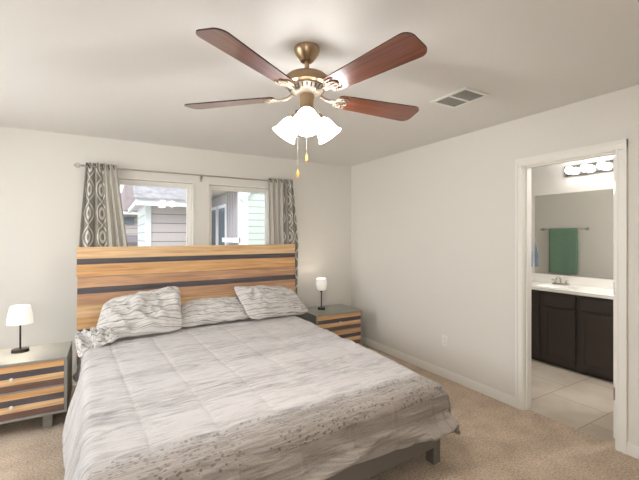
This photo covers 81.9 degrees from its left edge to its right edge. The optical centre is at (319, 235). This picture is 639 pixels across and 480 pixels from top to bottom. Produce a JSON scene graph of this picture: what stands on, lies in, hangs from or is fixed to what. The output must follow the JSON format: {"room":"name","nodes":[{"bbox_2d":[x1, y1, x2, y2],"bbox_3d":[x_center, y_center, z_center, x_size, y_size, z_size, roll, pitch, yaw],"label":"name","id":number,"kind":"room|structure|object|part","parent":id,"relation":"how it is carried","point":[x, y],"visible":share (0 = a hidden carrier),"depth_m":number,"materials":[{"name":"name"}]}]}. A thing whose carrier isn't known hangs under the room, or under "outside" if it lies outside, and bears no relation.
{"room":"bedroom","nodes":[
{"label":"bedroom","id":0,"kind":"room"},
{"bbox_2d":[0,126,350,376],"bbox_3d":[-1.640,0.292,4.103,4.990,2.560,0.140,0,0,-30],"label":"wall","id":1,"kind":"structure","parent":0,"point":[41,186],"depth_m":3.59,"materials":[{"name":"white paint"}]},
{"bbox_2d":[118,177,193,245],"bbox_3d":[-1.783,-0.043,3.994,0.813,1.125,0.155,0,0,-30],"label":"window","id":2,"kind":"structure","parent":1,"relation":"in","point":[188,187],"depth_m":4.14,"materials":[{"name":"white"}]},
{"bbox_2d":[74,163,288,182],"bbox_3d":[-1.372,-0.659,4.109,2.283,0.083,0.116,0,0,-30],"label":"curtain rod","id":3,"kind":"object","parent":1,"relation":"attached to","point":[80,165],"visible":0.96,"depth_m":3.99,"materials":[{"name":"silver metal"}]},
{"bbox_2d":[79,162,127,246],"bbox_3d":[-2.124,0.339,3.636,0.425,2.105,0.095,0,0,-30],"label":"curtain","id":4,"kind":"object","parent":3,"relation":"hanging from","point":[102,224],"visible":0.42,"depth_m":3.63,"materials":[{"name":"grey fabric"}]},
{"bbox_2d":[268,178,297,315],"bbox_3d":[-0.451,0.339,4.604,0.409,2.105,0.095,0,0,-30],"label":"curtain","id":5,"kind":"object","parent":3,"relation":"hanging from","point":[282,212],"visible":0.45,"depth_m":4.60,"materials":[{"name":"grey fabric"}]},
{"bbox_2d":[208,183,268,244],"bbox_3d":[-0.960,-0.043,4.469,0.815,1.125,0.155,0,0,-30],"label":"window","id":6,"kind":"structure","parent":1,"relation":"in","point":[210,188],"depth_m":4.49,"materials":[{"name":"white"}]},
{"bbox_2d":[0,0,638,165],"bbox_3d":[-0.398,-1.048,1.951,4.990,0.120,5.110,0,0,-30],"label":"ceiling","id":7,"kind":"structure","parent":0,"point":[127,70],"depth_m":2.13,"materials":[{"name":"white paint"}]},
{"bbox_2d":[184,27,426,177],"bbox_3d":[-0.029,-0.645,1.935,1.310,0.686,1.327,0,0,-30],"label":"ceiling fan","id":8,"kind":"object","parent":7,"relation":"hanging from","point":[306,84],"visible":1,"depth_m":1.82,"materials":[{"name":"brown wood"}]},
{"bbox_3d":[-0.488,-0.732,2.029,0.515,0.006,0.156,0,10,13],"label":"blade","id":9,"kind":"part","parent":8,"relation":"part of","materials":[{"name":"brown wood"}]},
{"bbox_3d":[-0.286,-0.747,1.563,0.156,0.006,0.515,13,5,30],"label":"blade","id":10,"kind":"part","parent":8,"relation":"part of","materials":[{"name":"brown wood"}]},
{"bbox_3d":[-0.163,-0.587,1.986,0.144,0.112,0.144,46,20,20],"label":"lamp shade","id":11,"kind":"part","parent":8,"relation":"part of","materials":[{"name":"white glass"}]},
{"bbox_3d":[-0.063,-0.587,1.826,0.144,0.112,0.144,0,-42,-2],"label":"lamp shade","id":12,"kind":"part","parent":8,"relation":"part of","materials":[{"name":"white glass"}]},
{"bbox_3d":[-0.063,-0.593,1.831,0.048,0.062,0.048,0,-42,-2],"label":"bulb","id":13,"kind":"part","parent":8,"relation":"part of","materials":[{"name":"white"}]},
{"bbox_3d":[0.026,-0.587,1.993,0.144,0.112,0.144,-47,23,-23],"label":"lamp shade","id":14,"kind":"part","parent":8,"relation":"part of","materials":[{"name":"white glass"}]},
{"bbox_3d":[0.220,-0.745,1.611,0.156,0.006,0.515,17,-13,-40],"label":"blade","id":15,"kind":"part","parent":8,"relation":"part of","materials":[{"name":"brown wood"}]},
{"bbox_3d":[0.330,-0.730,2.106,0.515,0.006,0.156,1,-14,-23],"label":"blade","id":16,"kind":"part","parent":8,"relation":"part of","materials":[{"name":"brown wood"}]},
{"bbox_2d":[430,87,489,108],"bbox_3d":[1.001,-0.983,2.634,0.256,0.009,0.314,0,0,-30],"label":"ceiling vent","id":17,"kind":"object","parent":7,"relation":"in","point":[465,95],"visible":1,"depth_m":2.62,"materials":[{"name":"white metal"}]},
{"bbox_2d":[0,343,638,479],"bbox_3d":[-0.393,1.512,1.942,4.750,0.120,4.850,0,0,-30],"label":"floor","id":18,"kind":"structure","parent":0,"point":[496,440],"depth_m":2.48,"materials":[{"name":"carpet"}]},
{"bbox_2d":[0,341,71,427],"bbox_3d":[-2.319,1.185,2.834,0.654,0.535,0.508,0,0,-30],"label":"nightstand","id":19,"kind":"object","parent":18,"relation":"on","point":[37,382],"visible":0.99,"depth_m":2.73,"materials":[{"name":"grey"}]},
{"bbox_2d":[6,304,33,353],"bbox_3d":[-2.366,0.733,2.910,0.172,0.366,0.129,0,0,-30],"label":"table lamp","id":20,"kind":"object","parent":19,"relation":"on","point":[17,315],"visible":1,"depth_m":2.87,"materials":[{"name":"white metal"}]},
{"bbox_3d":[-2.366,0.622,2.910,0.172,0.144,0.129,0,0,-30],"label":"lamp shade","id":21,"kind":"part","parent":20,"relation":"part of","materials":[{"name":"white fabric"}]},
{"bbox_3d":[-2.319,1.226,2.835,0.614,0.182,0.446,0,0,-30],"label":"drawer","id":22,"kind":"part","parent":19,"relation":"part of","materials":[{"name":"brown wood"}]},
{"bbox_3d":[-2.319,1.028,2.835,0.614,0.184,0.446,0,0,-30],"label":"drawer","id":23,"kind":"part","parent":19,"relation":"part of","materials":[{"name":"brown wood"}]},
{"bbox_3d":[-2.070,1.395,2.804,0.060,0.115,0.030,0,0,-30],"label":"leg","id":24,"kind":"part","parent":19,"relation":"part of","materials":[{"name":"grey"}]},
{"bbox_2d":[76,244,439,479],"bbox_3d":[-0.612,0.775,2.867,2.177,1.354,2.341,0,0,-32],"label":"platform bed","id":25,"kind":"object","parent":18,"relation":"on","point":[103,274],"visible":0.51,"depth_m":3.57,"materials":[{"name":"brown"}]},
{"bbox_3d":[-1.213,0.634,3.810,2.177,1.073,0.035,0,0,-33],"label":"headboard","id":26,"kind":"part","parent":25,"relation":"part of","materials":[{"name":"brown wood"}]},
{"bbox_3d":[-0.054,1.291,1.869,1.930,0.112,0.055,0,0,-33],"label":"foot rail","id":27,"kind":"part","parent":25,"relation":"part of","materials":[{"name":"grey wood"}]},
{"bbox_3d":[0.733,1.344,2.375,0.062,0.216,0.065,0,0,-32],"label":"leg","id":28,"kind":"part","parent":25,"relation":"part of","materials":[{"name":"grey wood"}]},
{"bbox_3d":[-0.628,1.121,2.775,1.825,0.248,2.060,0,0,-33],"label":"mattress","id":29,"kind":"object","parent":25,"relation":"on","visible":0},
{"bbox_2d":[62,315,459,479],"bbox_3d":[-0.597,1.104,2.683,2.180,0.501,2.258,0,0,-33],"label":"comforter","id":30,"kind":"object","parent":29,"relation":"on","point":[289,397],"visible":0.94,"depth_m":2.10,"materials":[{"name":"grey fabric"}]},
{"bbox_2d":[75,326,118,356],"bbox_3d":[-1.791,0.820,2.956,0.299,0.196,0.291,0,0,-32],"label":"pillow","id":31,"kind":"object","parent":30,"relation":"on","point":[96,337],"visible":0.93,"depth_m":2.89,"materials":[{"name":"grey fabric"}]},
{"bbox_2d":[96,286,181,338],"bbox_3d":[-1.577,0.661,3.243,0.707,0.379,0.364,0,0,-32],"label":"pillow","id":32,"kind":"object","parent":30,"relation":"on","point":[157,311],"visible":0.89,"depth_m":3.20,"materials":[{"name":"grey fabric"}]},
{"bbox_2d":[181,296,249,326],"bbox_3d":[-1.050,0.737,3.651,0.694,0.232,0.268,0,0,-33],"label":"pillow","id":33,"kind":"object","parent":30,"relation":"on","point":[202,311],"visible":0.83,"depth_m":3.58,"materials":[{"name":"grey fabric"}]},
{"bbox_2d":[234,285,307,318],"bbox_3d":[-0.497,0.689,3.938,0.796,0.344,0.273,0,0,-38],"label":"pillow","id":34,"kind":"object","parent":30,"relation":"on","point":[259,301],"visible":1,"depth_m":3.84,"materials":[{"name":"grey fabric"}]},
{"bbox_2d":[297,304,361,343],"bbox_3d":[0.132,1.185,4.584,0.654,0.535,0.508,0,0,-30],"label":"nightstand","id":35,"kind":"object","parent":18,"relation":"on","point":[342,320],"visible":0.47,"depth_m":4.45,"materials":[{"name":"grey"}]},
{"bbox_2d":[316,278,326,309],"bbox_3d":[0.024,0.724,4.601,0.140,0.385,0.140,0,0,-30],"label":"table lamp","id":36,"kind":"object","parent":35,"relation":"on","point":[321,283],"visible":1,"depth_m":4.55,"materials":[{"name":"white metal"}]},
{"bbox_3d":[0.024,0.606,4.601,0.140,0.150,0.140,0,0,-30],"label":"lamp shade","id":37,"kind":"part","parent":36,"relation":"part of","materials":[{"name":"white fabric"}]},
{"bbox_3d":[0.131,1.028,4.585,0.614,0.184,0.446,0,0,-30],"label":"drawer","id":38,"kind":"part","parent":35,"relation":"part of","materials":[{"name":"brown wood"}]},
{"bbox_3d":[0.131,1.226,4.585,0.614,0.182,0.446,0,0,-30],"label":"drawer","id":39,"kind":"part","parent":35,"relation":"part of","materials":[{"name":"brown wood"}]},
{"bbox_2d":[351,85,638,445],"bbox_3d":[1.708,0.292,3.154,0.100,2.560,4.850,0,0,-30],"label":"wall","id":40,"kind":"structure","parent":0,"point":[433,225],"depth_m":3.62,"materials":[{"name":"white paint"}]},
{"bbox_2d":[362,337,514,406],"bbox_3d":[1.054,1.411,4.171,0.016,0.082,2.435,0,0,-30],"label":"baseboard","id":41,"kind":"structure","parent":40,"relation":"attached to","point":[503,397],"depth_m":3.74,"materials":[{"name":"white wood"}]},
{"bbox_2d":[442,335,447,346],"bbox_3d":[1.285,1.077,3.777,0.009,0.116,0.072,0,0,-30],"label":"wall outlet","id":42,"kind":"object","parent":40,"relation":"attached to","point":[444,337],"visible":1,"depth_m":3.77,"materials":[{"name":"white plastic"}]},
{"bbox_2d":[515,139,627,453],"bbox_3d":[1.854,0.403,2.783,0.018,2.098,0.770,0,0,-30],"label":"trim","id":43,"kind":"structure","parent":40,"relation":"attached to","point":[621,156],"depth_m":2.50,"materials":[{"name":"white wood"}]},
{"bbox_2d":[613,156,614,437],"bbox_3d":[2.348,0.436,2.786,0.619,2.008,0.105,0,0,-30],"label":"door","id":44,"kind":"structure","parent":40,"relation":"in","point":[613,156],"depth_m":2.62,"materials":[{"name":"white wood"}]},
{"bbox_2d":[627,441,638,458],"bbox_3d":[2.459,1.411,1.738,0.016,0.082,1.645,0,0,-30],"label":"baseboard","id":45,"kind":"structure","parent":40,"relation":"attached to","point":[632,449],"depth_m":2.42,"materials":[{"name":"white wood"}]},
{"bbox_2d":[524,410,614,447],"bbox_3d":[1.883,1.511,2.800,0.050,0.122,0.634,0,0,-30],"label":"threshold","id":46,"kind":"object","parent":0,"point":[529,411],"depth_m":2.76,"materials":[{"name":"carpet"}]},
{"bbox_2d":[529,359,614,444],"bbox_3d":[2.349,1.512,3.843,1.800,0.120,3.600,0,0,-30],"label":"floor","id":47,"kind":"structure","parent":0,"point":[580,401],"depth_m":3.27,"materials":[{"name":"tile"}]},
{"bbox_2d":[531,289,612,381],"bbox_3d":[2.955,1.038,4.019,0.566,0.828,2.000,0,0,-30],"label":"vanity cabinet","id":48,"kind":"object","parent":47,"relation":"on","point":[569,331],"visible":0.44,"depth_m":3.90,"materials":[{"name":"brown wood"}]},
{"bbox_3d":[2.456,0.706,4.337,0.018,0.123,0.270,0,0,-30],"label":"drawer","id":49,"kind":"part","parent":48,"relation":"part of","materials":[{"name":"grey wood"}]},
{"bbox_3d":[2.456,1.087,4.337,0.019,0.580,0.270,0,0,-30],"label":"door","id":50,"kind":"part","parent":48,"relation":"part of","materials":[{"name":"grey wood"}]},
{"bbox_3d":[2.629,0.706,4.038,0.018,0.123,0.330,0,0,-30],"label":"drawer","id":51,"kind":"part","parent":48,"relation":"part of","materials":[{"name":"grey wood"}]},
{"bbox_3d":[2.628,1.087,4.038,0.019,0.580,0.330,0,0,-30],"label":"door","id":52,"kind":"part","parent":48,"relation":"part of","materials":[{"name":"grey wood"}]},
{"bbox_2d":[531,273,612,299],"bbox_3d":[2.954,0.592,4.018,0.572,0.212,2.020,0,0,-30],"label":"countertop","id":53,"kind":"structure","parent":48,"relation":"on","point":[582,286],"depth_m":4.22,"materials":[{"name":"white stone"}]},
{"bbox_2d":[552,276,569,284],"bbox_3d":[2.889,0.534,4.437,0.137,0.107,0.192,0,0,-30],"label":"faucet","id":54,"kind":"object","parent":53,"relation":"on","point":[557,277],"visible":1,"depth_m":4.43,"materials":[{"name":"silver metal"}]},
{"bbox_3d":[2.816,0.706,3.714,0.018,0.123,0.330,0,0,-30],"label":"drawer","id":55,"kind":"part","parent":48,"relation":"part of","materials":[{"name":"brown wood"}]},
{"bbox_3d":[2.816,1.087,3.713,0.019,0.580,0.330,0,0,-30],"label":"door","id":56,"kind":"part","parent":48,"relation":"part of","materials":[{"name":"brown wood"}]},
{"bbox_2d":[531,155,614,279],"bbox_3d":[3.181,0.292,4.323,0.120,2.560,3.840,0,0,-30],"label":"wall","id":57,"kind":"structure","parent":0,"point":[549,179],"depth_m":4.54,"materials":[{"name":"white paint"}]},
{"bbox_2d":[531,273,612,288],"bbox_3d":[3.194,0.538,4.157,0.017,0.104,2.020,0,0,-30],"label":"backsplash","id":58,"kind":"structure","parent":57,"relation":"attached to","point":[579,281],"depth_m":4.37,"materials":[{"name":"white stone"}]},
{"bbox_2d":[535,189,612,278],"bbox_3d":[3.237,-0.022,4.096,0.006,1.004,1.652,0,0,-30],"label":"wall mirror","id":59,"kind":"object","parent":57,"relation":"attached to","point":[574,230],"visible":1,"depth_m":4.40,"materials":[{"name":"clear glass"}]},
{"bbox_2d":[564,160,612,176],"bbox_3d":[3.191,-0.783,4.040,0.140,0.120,0.980,0,0,-30],"label":"vanity light","id":60,"kind":"object","parent":57,"relation":"attached to","point":[602,166],"visible":0.59,"depth_m":4.21,"materials":[{"name":"white glass"}]},
{"bbox_3d":[2.969,-0.783,4.373,0.090,0.090,0.090,0,0,-30],"label":"bulb","id":61,"kind":"part","parent":60,"relation":"part of","materials":[{"name":"white glass"}]},
{"bbox_3d":[3.051,-0.783,4.231,0.090,0.090,0.090,0,0,-30],"label":"bulb","id":62,"kind":"part","parent":60,"relation":"part of","materials":[{"name":"white glass"}]},
{"bbox_3d":[3.134,-0.783,4.088,0.090,0.090,0.090,0,0,-30],"label":"bulb","id":63,"kind":"part","parent":60,"relation":"part of","materials":[{"name":"white glass"}]},
{"bbox_3d":[2.757,-0.019,4.857,0.081,0.045,0.044,0,0,-30],"label":"towel hook","id":64,"kind":"object","parent":57,"relation":"attached to","visible":0},
{"bbox_2d":[531,250,532,266],"bbox_3d":[2.727,0.202,4.838,0.107,0.400,0.120,0,0,11],"label":"hand towel","id":65,"kind":"object","parent":64,"relation":"hanging from","point":[531,250],"visible":0.08,"depth_m":4.77,"materials":[{"name":"blue fabric"}]},
{"label":"outside","id":66,"kind":"structure","parent":0,"visible":0},
{"bbox_3d":[-6.464,2.352,15.208,26.000,0.600,23.800,0,0,-30],"label":"ground","id":67,"kind":"structure","parent":66,"visible":0},
{"bbox_2d":[126,235,137,245],"bbox_3d":[-5.783,1.012,11.329,0.900,2.080,1.200,0,0,-30],"label":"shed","id":68,"kind":"object","parent":67,"relation":"on","point":[132,240],"visible":0.19,"depth_m":10.96,"materials":[{"name":"grey"}]},
{"bbox_2d":[120,185,177,234],"bbox_3d":[-7.264,-0.848,13.794,7.200,5.800,3.450,0,0,-30],"label":"house","id":69,"kind":"structure","parent":67,"relation":"on","point":[127,196],"depth_m":12.61,"materials":[{"name":"light gray shingle"},{"name":"white siding"}]},
{"bbox_2d":[128,186,185,245],"bbox_3d":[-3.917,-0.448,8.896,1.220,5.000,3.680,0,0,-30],"label":"house","id":70,"kind":"structure","parent":67,"relation":"on","point":[162,221],"depth_m":7.66,"materials":[{"name":"white wood"}]},
{"bbox_3d":[-3.536,0.692,7.586,0.110,2.720,0.130,0,0,-30],"label":"corner trim","id":71,"kind":"part","parent":70,"relation":"part of","materials":[{"name":"white wood"}]},
{"bbox_2d":[178,190,263,244],"bbox_3d":[-0.786,0.102,9.573,4.800,3.900,4.240,0,0,-30],"label":"house","id":72,"kind":"structure","parent":67,"relation":"on","point":[237,217],"depth_m":7.06,"materials":[{"name":"green"}]},
{"bbox_3d":[-2.484,0.177,8.569,0.005,1.550,0.480,0,0,-30],"label":"pane","id":73,"kind":"part","parent":72,"relation":"part of","materials":[{"name":"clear glass"}]},
{"bbox_3d":[-2.109,0.177,7.920,0.005,1.550,0.480,0,0,-30],"label":"pane","id":74,"kind":"part","parent":72,"relation":"part of","materials":[{"name":"clear glass"}]},
{"bbox_3d":[-1.712,0.077,7.098,0.120,0.090,0.800,0,0,-30],"label":"rail","id":75,"kind":"part","parent":72,"relation":"part of","materials":[{"name":"white"}]},
{"bbox_3d":[-1.425,0.102,6.860,0.180,3.900,0.100,0,0,-30],"label":"corner post","id":76,"kind":"part","parent":72,"relation":"part of","materials":[{"name":"white wood"}]}
]}

